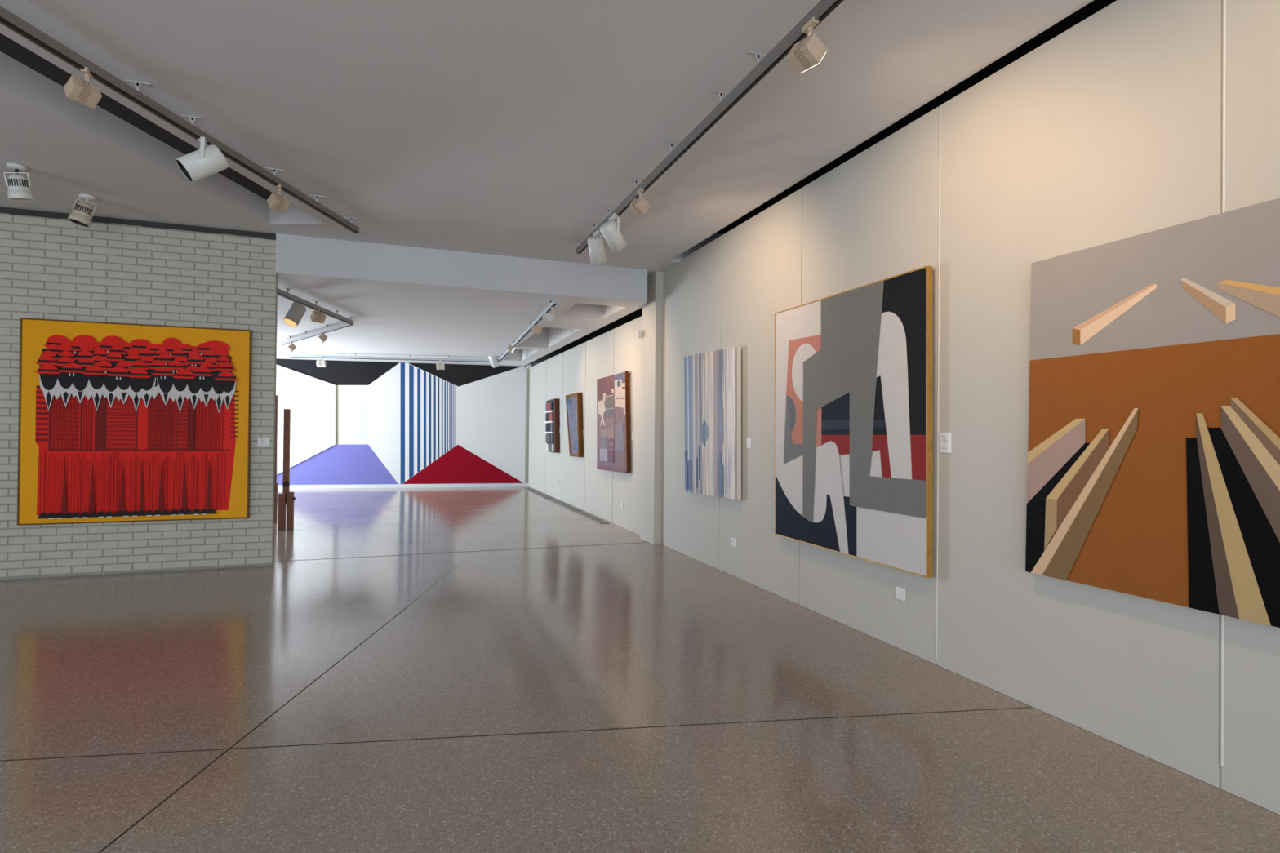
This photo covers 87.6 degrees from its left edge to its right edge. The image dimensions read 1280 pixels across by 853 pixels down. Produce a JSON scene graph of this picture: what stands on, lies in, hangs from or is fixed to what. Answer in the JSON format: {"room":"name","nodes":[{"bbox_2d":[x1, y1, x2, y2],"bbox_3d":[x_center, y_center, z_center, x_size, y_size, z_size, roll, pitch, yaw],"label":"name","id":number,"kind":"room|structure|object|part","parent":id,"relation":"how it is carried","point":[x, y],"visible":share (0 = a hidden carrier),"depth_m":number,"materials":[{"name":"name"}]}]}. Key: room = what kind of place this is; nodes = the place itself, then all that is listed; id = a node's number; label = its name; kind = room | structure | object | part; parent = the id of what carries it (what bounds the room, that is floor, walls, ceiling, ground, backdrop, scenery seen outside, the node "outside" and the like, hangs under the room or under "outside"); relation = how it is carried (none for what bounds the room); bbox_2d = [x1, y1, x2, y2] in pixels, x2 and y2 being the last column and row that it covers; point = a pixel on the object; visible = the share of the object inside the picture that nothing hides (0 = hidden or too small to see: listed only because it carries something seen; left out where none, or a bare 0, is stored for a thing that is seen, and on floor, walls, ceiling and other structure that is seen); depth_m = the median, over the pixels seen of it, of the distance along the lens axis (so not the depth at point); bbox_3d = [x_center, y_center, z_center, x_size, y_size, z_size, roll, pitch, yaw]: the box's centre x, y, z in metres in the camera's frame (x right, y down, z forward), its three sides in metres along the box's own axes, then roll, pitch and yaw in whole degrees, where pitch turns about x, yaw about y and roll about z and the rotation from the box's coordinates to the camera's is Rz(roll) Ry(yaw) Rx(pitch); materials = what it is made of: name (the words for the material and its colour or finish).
{"room":"museum","nodes":[
{"label":"museum","id":0,"kind":"room"},
{"bbox_2d":[0,207,277,579],"bbox_3d":[-7.154,-0.342,5.903,6.978,3.530,0.130,1,0,-20],"label":"wall","id":1,"kind":"structure","parent":0,"point":[52,266],"depth_m":6.62,"materials":[{"name":"brick"}]},
{"bbox_2d":[17,317,252,525],"bbox_3d":[-4.937,-0.036,6.594,1.903,1.949,0.079,1,0,-20],"label":"painting","id":2,"kind":"object","parent":1,"relation":"attached to","point":[118,422],"visible":1,"depth_m":6.56,"materials":[{"name":"red paint"}]},
{"bbox_2d":[257,437,270,446],"bbox_3d":[-3.944,0.162,6.999,0.110,0.095,0.006,1,0,-20],"label":"wall label","id":3,"kind":"object","parent":1,"relation":"attached to","point":[262,442],"visible":1,"depth_m":7.00,"materials":[{"name":"white paper"}]},
{"bbox_2d":[277,353,549,488],"bbox_3d":[-6.901,-0.247,16.323,9.300,3.490,0.180,1,0,-13],"label":"wall","id":4,"kind":"structure","parent":0,"point":[546,357],"depth_m":16.55,"materials":[{"name":"white paint"}]},
{"bbox_2d":[275,359,526,484],"bbox_3d":[-7.033,0.130,16.220,8.405,4.955,0.053,1,0,-13],"label":"wall mural","id":5,"kind":"object","parent":4,"relation":"attached to","point":[352,422],"visible":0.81,"depth_m":16.49,"materials":[{"name":"multicoloured"}]},
{"bbox_3d":[-9.239,0.105,15.700,3.871,4.955,0.034,1,0,-13],"label":"raised panel","id":6,"kind":"part","parent":5,"relation":"part of","materials":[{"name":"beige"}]},
{"bbox_2d":[524,366,529,483],"bbox_3d":[-2.876,-0.002,17.191,0.120,3.090,0.039,1,0,-13],"label":"trim","id":7,"kind":"structure","parent":4,"relation":"attached to","point":[527,370],"depth_m":17.17,"materials":[{"name":"beige paint"}]},
{"bbox_2d":[527,363,534,368],"bbox_3d":[-2.788,-1.545,17.102,0.190,0.130,0.110,1,0,-20],"label":"sensor","id":8,"kind":"object","parent":4,"relation":"attached to","point":[530,365],"visible":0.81,"depth_m":17.06,"materials":[{"name":"white plastic"}]},
{"bbox_2d":[276,272,646,366],"bbox_3d":[-6.472,-1.818,11.979,12.000,0.400,11.070,1,0,-20],"label":"ceiling","id":9,"kind":"structure","parent":0,"point":[390,318],"depth_m":10.12,"materials":[{"name":"paint"}]},
{"bbox_2d":[277,288,353,345],"bbox_3d":[-4.924,-1.558,10.081,1.038,0.116,5.506,1,0,-27],"label":"track","id":10,"kind":"object","parent":9,"relation":"hanging from","point":[347,322],"visible":0.98,"depth_m":9.39,"materials":[{"name":"grey metal"}]},
{"bbox_2d":[286,341,296,352],"bbox_3d":[-6.200,-1.413,11.881,0.137,0.200,0.170,1,0,-35],"label":"track spotlight","id":11,"kind":"object","parent":10,"relation":"hanging from","point":[291,348],"visible":0.96,"depth_m":11.84,"materials":[{"name":"beige metal"}]},
{"bbox_2d":[283,298,306,327],"bbox_3d":[-4.163,-1.364,8.054,0.183,0.332,0.263,0,0,16],"label":"track spotlight","id":12,"kind":"object","parent":10,"relation":"hanging from","point":[296,311],"visible":1,"depth_m":8.02,"materials":[{"name":"beige metal"}]},
{"bbox_2d":[310,309,326,324],"bbox_3d":[-4.189,-1.432,8.693,0.145,0.168,0.160,0,-1,40],"label":"track spotlight","id":13,"kind":"object","parent":10,"relation":"hanging from","point":[317,316],"visible":1,"depth_m":8.66,"materials":[{"name":"beige metal"}]},
{"bbox_2d":[316,332,327,344],"bbox_3d":[-5.106,-1.420,10.735,0.137,0.182,0.170,1,0,-35],"label":"track spotlight","id":14,"kind":"object","parent":10,"relation":"hanging from","point":[322,337],"visible":0.99,"depth_m":10.69,"materials":[{"name":"beige metal"}]},
{"bbox_2d":[290,351,490,362],"bbox_3d":[-5.357,-1.529,14.750,4.404,0.116,0.045,1,0,-9],"label":"track","id":15,"kind":"object","parent":9,"relation":"hanging from","point":[301,355],"visible":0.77,"depth_m":14.71,"materials":[{"name":"grey metal"}]},
{"bbox_2d":[315,356,326,367],"bbox_3d":[-6.924,-1.395,14.502,0.178,0.213,0.159,1,0,-13],"label":"track spotlight","id":16,"kind":"object","parent":15,"relation":"hanging from","point":[320,363],"visible":1,"depth_m":14.45,"materials":[{"name":"beige metal"}]},
{"bbox_3d":[-5.357,-1.508,14.750,4.404,0.050,0.045,1,0,-9],"label":"rail","id":17,"kind":"part","parent":15,"relation":"part of","materials":[{"name":"grey metal"}]},
{"bbox_2d":[435,360,444,369],"bbox_3d":[-4.451,-1.371,14.893,0.178,0.208,0.159,1,0,-13],"label":"track spotlight","id":18,"kind":"object","parent":15,"relation":"hanging from","point":[439,366],"visible":1,"depth_m":14.84,"materials":[{"name":"beige metal"}]},
{"bbox_2d":[497,299,557,361],"bbox_3d":[-2.099,-1.520,11.584,0.061,0.116,7.305,1,0,-17],"label":"track","id":19,"kind":"object","parent":9,"relation":"hanging from","point":[553,303],"visible":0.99,"depth_m":9.99,"materials":[{"name":"grey metal"}]},
{"bbox_2d":[488,355,502,368],"bbox_3d":[-3.244,-1.472,14.938,0.248,0.314,0.289,0,0,34],"label":"track spotlight","id":20,"kind":"object","parent":19,"relation":"attached to","point":[494,361],"visible":0.84,"depth_m":14.89,"materials":[{"name":"white metal"}]},
{"bbox_2d":[506,341,519,352],"bbox_3d":[-2.187,-1.379,11.540,0.222,0.196,0.139,1,0,-20],"label":"track spotlight","id":21,"kind":"object","parent":19,"relation":"hanging from","point":[510,348],"visible":1,"depth_m":11.47,"materials":[{"name":"beige metal"}]},
{"bbox_2d":[530,320,542,333],"bbox_3d":[-1.440,-1.387,9.305,0.128,0.197,0.139,1,0,-32],"label":"track spotlight","id":22,"kind":"object","parent":19,"relation":"hanging from","point":[535,328],"visible":0.98,"depth_m":9.27,"materials":[{"name":"beige metal"}]},
{"bbox_2d":[542,306,555,321],"bbox_3d":[-1.129,-1.392,8.293,0.134,0.195,0.137,1,-1,-38],"label":"track spotlight","id":23,"kind":"object","parent":19,"relation":"hanging from","point":[548,317],"visible":1,"depth_m":8.25,"materials":[{"name":"white metal"}]},
{"bbox_2d":[0,0,1116,276],"bbox_3d":[-2.200,-2.269,0.271,12.000,0.400,15.000,1,0,-20],"label":"ceiling","id":24,"kind":"structure","parent":0,"point":[498,127],"depth_m":4.24,"materials":[{"name":"paint"}]},
{"bbox_2d":[3,163,35,201],"bbox_3d":[-4.917,-1.924,5.299,0.158,0.271,0.172,0,0,24],"label":"ceiling spotlight","id":25,"kind":"object","parent":24,"relation":"attached to","point":[19,187],"visible":1,"depth_m":5.25,"materials":[{"name":"white metal"}]},
{"bbox_3d":[-4.923,-1.954,5.285,0.167,0.123,0.038,1,0,-20],"label":"arm","id":26,"kind":"part","parent":25,"relation":"part of","materials":[{"name":"white metal"}]},
{"bbox_2d":[67,193,97,227],"bbox_3d":[-4.951,-1.918,5.930,0.202,0.274,0.160,1,0,-20],"label":"ceiling spotlight","id":27,"kind":"object","parent":24,"relation":"attached to","point":[82,213],"visible":1,"depth_m":5.91,"materials":[{"name":"white metal"}]},
{"bbox_3d":[-4.943,-1.951,5.947,0.177,0.141,0.035,1,0,-18],"label":"arm","id":28,"kind":"part","parent":27,"relation":"part of","materials":[{"name":"beige metal"}]},
{"bbox_2d":[0,5,359,233],"bbox_3d":[-3.013,-1.990,3.644,0.125,0.126,5.932,1,0,4],"label":"track","id":29,"kind":"object","parent":24,"relation":"hanging from","point":[8,20],"visible":1,"depth_m":4.03,"materials":[{"name":"grey metal"}]},
{"bbox_2d":[63,66,102,108],"bbox_3d":[-3.016,-1.845,3.617,0.122,0.190,0.134,0,0,27],"label":"track spotlight","id":30,"kind":"object","parent":29,"relation":"hanging from","point":[78,90],"visible":1,"depth_m":3.60,"materials":[{"name":"beige"}]},
{"bbox_2d":[175,136,228,182],"bbox_3d":[-2.954,-1.784,4.507,0.298,0.300,0.187,1,0,-35],"label":"track spotlight","id":31,"kind":"object","parent":29,"relation":"hanging from","point":[203,162],"visible":1,"depth_m":4.46,"materials":[{"name":"white metal"}]},
{"bbox_2d":[266,184,289,212],"bbox_3d":[-2.889,-1.830,5.340,0.122,0.195,0.129,0,0,32],"label":"track spotlight","id":32,"kind":"object","parent":29,"relation":"hanging from","point":[277,202],"visible":1,"depth_m":5.31,"materials":[{"name":"beige"}]},
{"bbox_2d":[275,233,647,307],"bbox_3d":[-1.782,-1.809,7.989,4.520,0.415,0.360,1,0,-20],"label":"ceiling beam","id":33,"kind":"structure","parent":24,"relation":"attached to","point":[297,255],"depth_m":7.67,"materials":[{"name":"white paint"}]},
{"bbox_2d":[572,0,843,253],"bbox_3d":[0.942,-1.958,2.782,0.130,0.126,9.570,1,0,-20],"label":"track","id":34,"kind":"object","parent":24,"relation":"hanging from","point":[823,8],"visible":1,"depth_m":3.94,"materials":[{"name":"grey metal"}]},
{"bbox_2d":[586,230,606,264],"bbox_3d":[-0.419,-1.743,6.512,0.155,0.331,0.250,0,0,16],"label":"track spotlight","id":35,"kind":"object","parent":34,"relation":"hanging from","point":[595,243],"visible":0.98,"depth_m":6.45,"materials":[{"name":"white metal"}]},
{"bbox_2d":[599,213,626,252],"bbox_3d":[-0.230,-1.736,6.013,0.193,0.322,0.274,0,-1,40],"label":"track spotlight","id":36,"kind":"object","parent":34,"relation":"hanging from","point":[611,231],"visible":1,"depth_m":5.96,"materials":[{"name":"white metal"}]},
{"bbox_2d":[628,187,650,215],"bbox_3d":[-0.005,-1.802,5.374,0.129,0.195,0.149,1,0,-34],"label":"track spotlight","id":37,"kind":"object","parent":34,"relation":"hanging from","point":[639,206],"visible":1,"depth_m":5.33,"materials":[{"name":"beige"}]},
{"bbox_2d":[786,17,827,74],"bbox_3d":[0.794,-1.807,3.183,0.136,0.200,0.155,1,0,-29],"label":"track spotlight","id":38,"kind":"object","parent":34,"relation":"hanging from","point":[806,54],"visible":1,"depth_m":3.14,"materials":[{"name":"beige"}]},
{"bbox_2d":[0,486,1279,852],"bbox_3d":[-4.033,1.447,5.177,12.000,0.001,25.500,1,0,-20],"label":"floor","id":39,"kind":"structure","parent":0,"point":[491,669],"depth_m":3.36,"materials":[{"name":"stone"}]},
{"bbox_2d":[274,395,295,530],"bbox_3d":[-5.355,0.493,9.896,0.565,1.950,1.025,1,0,-20],"label":"wooden sculpture","id":40,"kind":"object","parent":39,"relation":"on","point":[286,497],"visible":0.7,"depth_m":9.58,"materials":[{"name":"brown wood"}]},
{"bbox_3d":[-5.644,0.493,10.296,0.075,1.950,0.074,1,0,-20],"label":"post","id":41,"kind":"part","parent":40,"relation":"part of","materials":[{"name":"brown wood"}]},
{"bbox_3d":[-5.091,0.429,9.616,0.078,1.360,0.078,1,0,-20],"label":"post","id":42,"kind":"part","parent":40,"relation":"part of","materials":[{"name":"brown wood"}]},
{"bbox_2d":[523,487,552,498],"bbox_3d":[-2.395,1.529,15.486,0.160,0.012,2.650,1,0,-20],"label":"floor vent","id":43,"kind":"object","parent":39,"relation":"in","point":[530,489],"visible":1,"depth_m":15.42,"materials":[{"name":"silver metal"}]},
{"bbox_2d":[546,497,581,511],"bbox_3d":[-1.516,1.521,13.076,0.160,0.012,2.180,1,0,-20],"label":"floor vent","id":44,"kind":"object","parent":39,"relation":"in","point":[557,501],"visible":1,"depth_m":12.93,"materials":[{"name":"silver metal"}]},
{"bbox_2d":[573,511,609,524],"bbox_3d":[-0.828,1.514,11.188,0.160,0.012,1.600,1,0,-20],"label":"floor vent","id":45,"kind":"object","parent":39,"relation":"in","point":[585,514],"visible":1,"depth_m":11.11,"materials":[{"name":"silver metal"}]},
{"bbox_2d":[640,271,663,544],"bbox_3d":[0.339,-0.245,8.863,0.500,3.520,0.500,1,0,-20],"label":"wall column","id":46,"kind":"structure","parent":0,"point":[652,315],"depth_m":8.63,"materials":[{"name":"paint"}]},
{"bbox_2d":[636,329,643,337],"bbox_3d":[0.006,-1.241,8.957,0.093,0.100,0.064,1,0,-20],"label":"wall spotlight","id":47,"kind":"object","parent":46,"relation":"attached to","point":[639,333],"visible":1,"depth_m":8.93,"materials":[{"name":"white plastic"}]},
{"bbox_2d":[528,0,1279,814],"bbox_3d":[1.292,-0.488,7.125,0.904,4.000,25.500,1,0,-20],"label":"wall","id":48,"kind":"structure","parent":0,"point":[1140,117],"depth_m":3.77,"materials":[{"name":"paint"}]},
{"bbox_2d":[543,398,559,453],"bbox_3d":[-1.899,-0.018,14.310,0.130,1.130,0.944,1,0,-20],"label":"painting","id":49,"kind":"object","parent":48,"relation":"attached to","point":[552,427],"depth_m":14.07,"materials":[{"name":"paint"}]},
{"bbox_2d":[543,410,554,413],"bbox_3d":[-1.961,-0.319,14.372,0.050,0.040,0.765,1,0,-20],"label":"shelf","id":50,"kind":"object","parent":49,"relation":"attached to","point":[546,411],"depth_m":14.33,"materials":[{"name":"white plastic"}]},
{"bbox_2d":[565,392,582,457],"bbox_3d":[-1.252,-0.029,12.618,0.072,1.184,1.083,1,0,-20],"label":"painting","id":51,"kind":"object","parent":48,"relation":"attached to","point":[573,402],"visible":1,"depth_m":12.44,"materials":[{"name":"paint"}]},
{"bbox_2d":[596,370,630,473],"bbox_3d":[-0.421,-0.054,10.373,0.090,1.509,1.569,1,0,-20],"label":"painting","id":52,"kind":"object","parent":48,"relation":"attached to","point":[612,391],"visible":1,"depth_m":10.23,"materials":[{"name":"paint"}]},
{"bbox_3d":[-0.200,-0.064,9.726,0.046,1.494,0.014,1,0,-20],"label":"edge moulding","id":53,"kind":"part","parent":52,"relation":"part of","materials":[{"name":"paint"}]},
{"bbox_3d":[-0.270,-0.061,10.040,0.034,1.408,0.580,1,0,-20],"label":"backing frame","id":54,"kind":"part","parent":52,"relation":"part of","materials":[{"name":"brown wood"}]},
{"bbox_2d":[684,346,741,499],"bbox_3d":[0.756,-0.032,7.153,0.081,1.562,1.300,1,0,-20],"label":"painting","id":55,"kind":"object","parent":48,"relation":"attached to","point":[712,380],"visible":1,"depth_m":7.00,"materials":[{"name":"paint"}]},
{"bbox_2d":[731,537,736,546],"bbox_3d":[0.940,1.163,6.706,0.016,0.080,0.080,1,0,-20],"label":"wall socket","id":56,"kind":"object","parent":48,"relation":"attached to","point":[733,540],"visible":1,"depth_m":6.69,"materials":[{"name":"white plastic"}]},
{"bbox_2d":[746,437,751,448],"bbox_3d":[1.051,0.157,6.448,0.006,0.100,0.075,1,0,-20],"label":"wall label","id":57,"kind":"object","parent":48,"relation":"attached to","point":[748,439],"visible":1,"depth_m":6.44,"materials":[{"name":"white"}]},
{"bbox_2d":[774,266,933,577],"bbox_3d":[1.526,-0.029,5.050,0.075,1.961,1.822,1,0,-20],"label":"painting","id":58,"kind":"object","parent":48,"relation":"attached to","point":[854,367],"visible":1,"depth_m":4.79,"materials":[{"name":"paint"}]},
{"bbox_2d":[895,586,905,601],"bbox_3d":[1.750,1.123,4.487,0.014,0.085,0.085,1,0,-20],"label":"wall socket","id":59,"kind":"object","parent":48,"relation":"attached to","point":[900,592],"visible":1,"depth_m":4.48,"materials":[{"name":"white plastic"}]},
{"bbox_2d":[940,432,951,453],"bbox_3d":[1.894,0.101,4.137,0.006,0.125,0.085,1,0,-20],"label":"wall label","id":60,"kind":"object","parent":48,"relation":"attached to","point":[945,437],"visible":1,"depth_m":4.13,"materials":[{"name":"white paper"}]},
{"bbox_2d":[1025,198,1279,627],"bbox_3d":[2.363,-0.051,2.765,0.066,1.633,1.676,1,0,-20],"label":"painting","id":61,"kind":"object","parent":48,"relation":"attached to","point":[1153,463],"visible":1,"depth_m":2.91,"materials":[{"name":"paint"}]}
]}

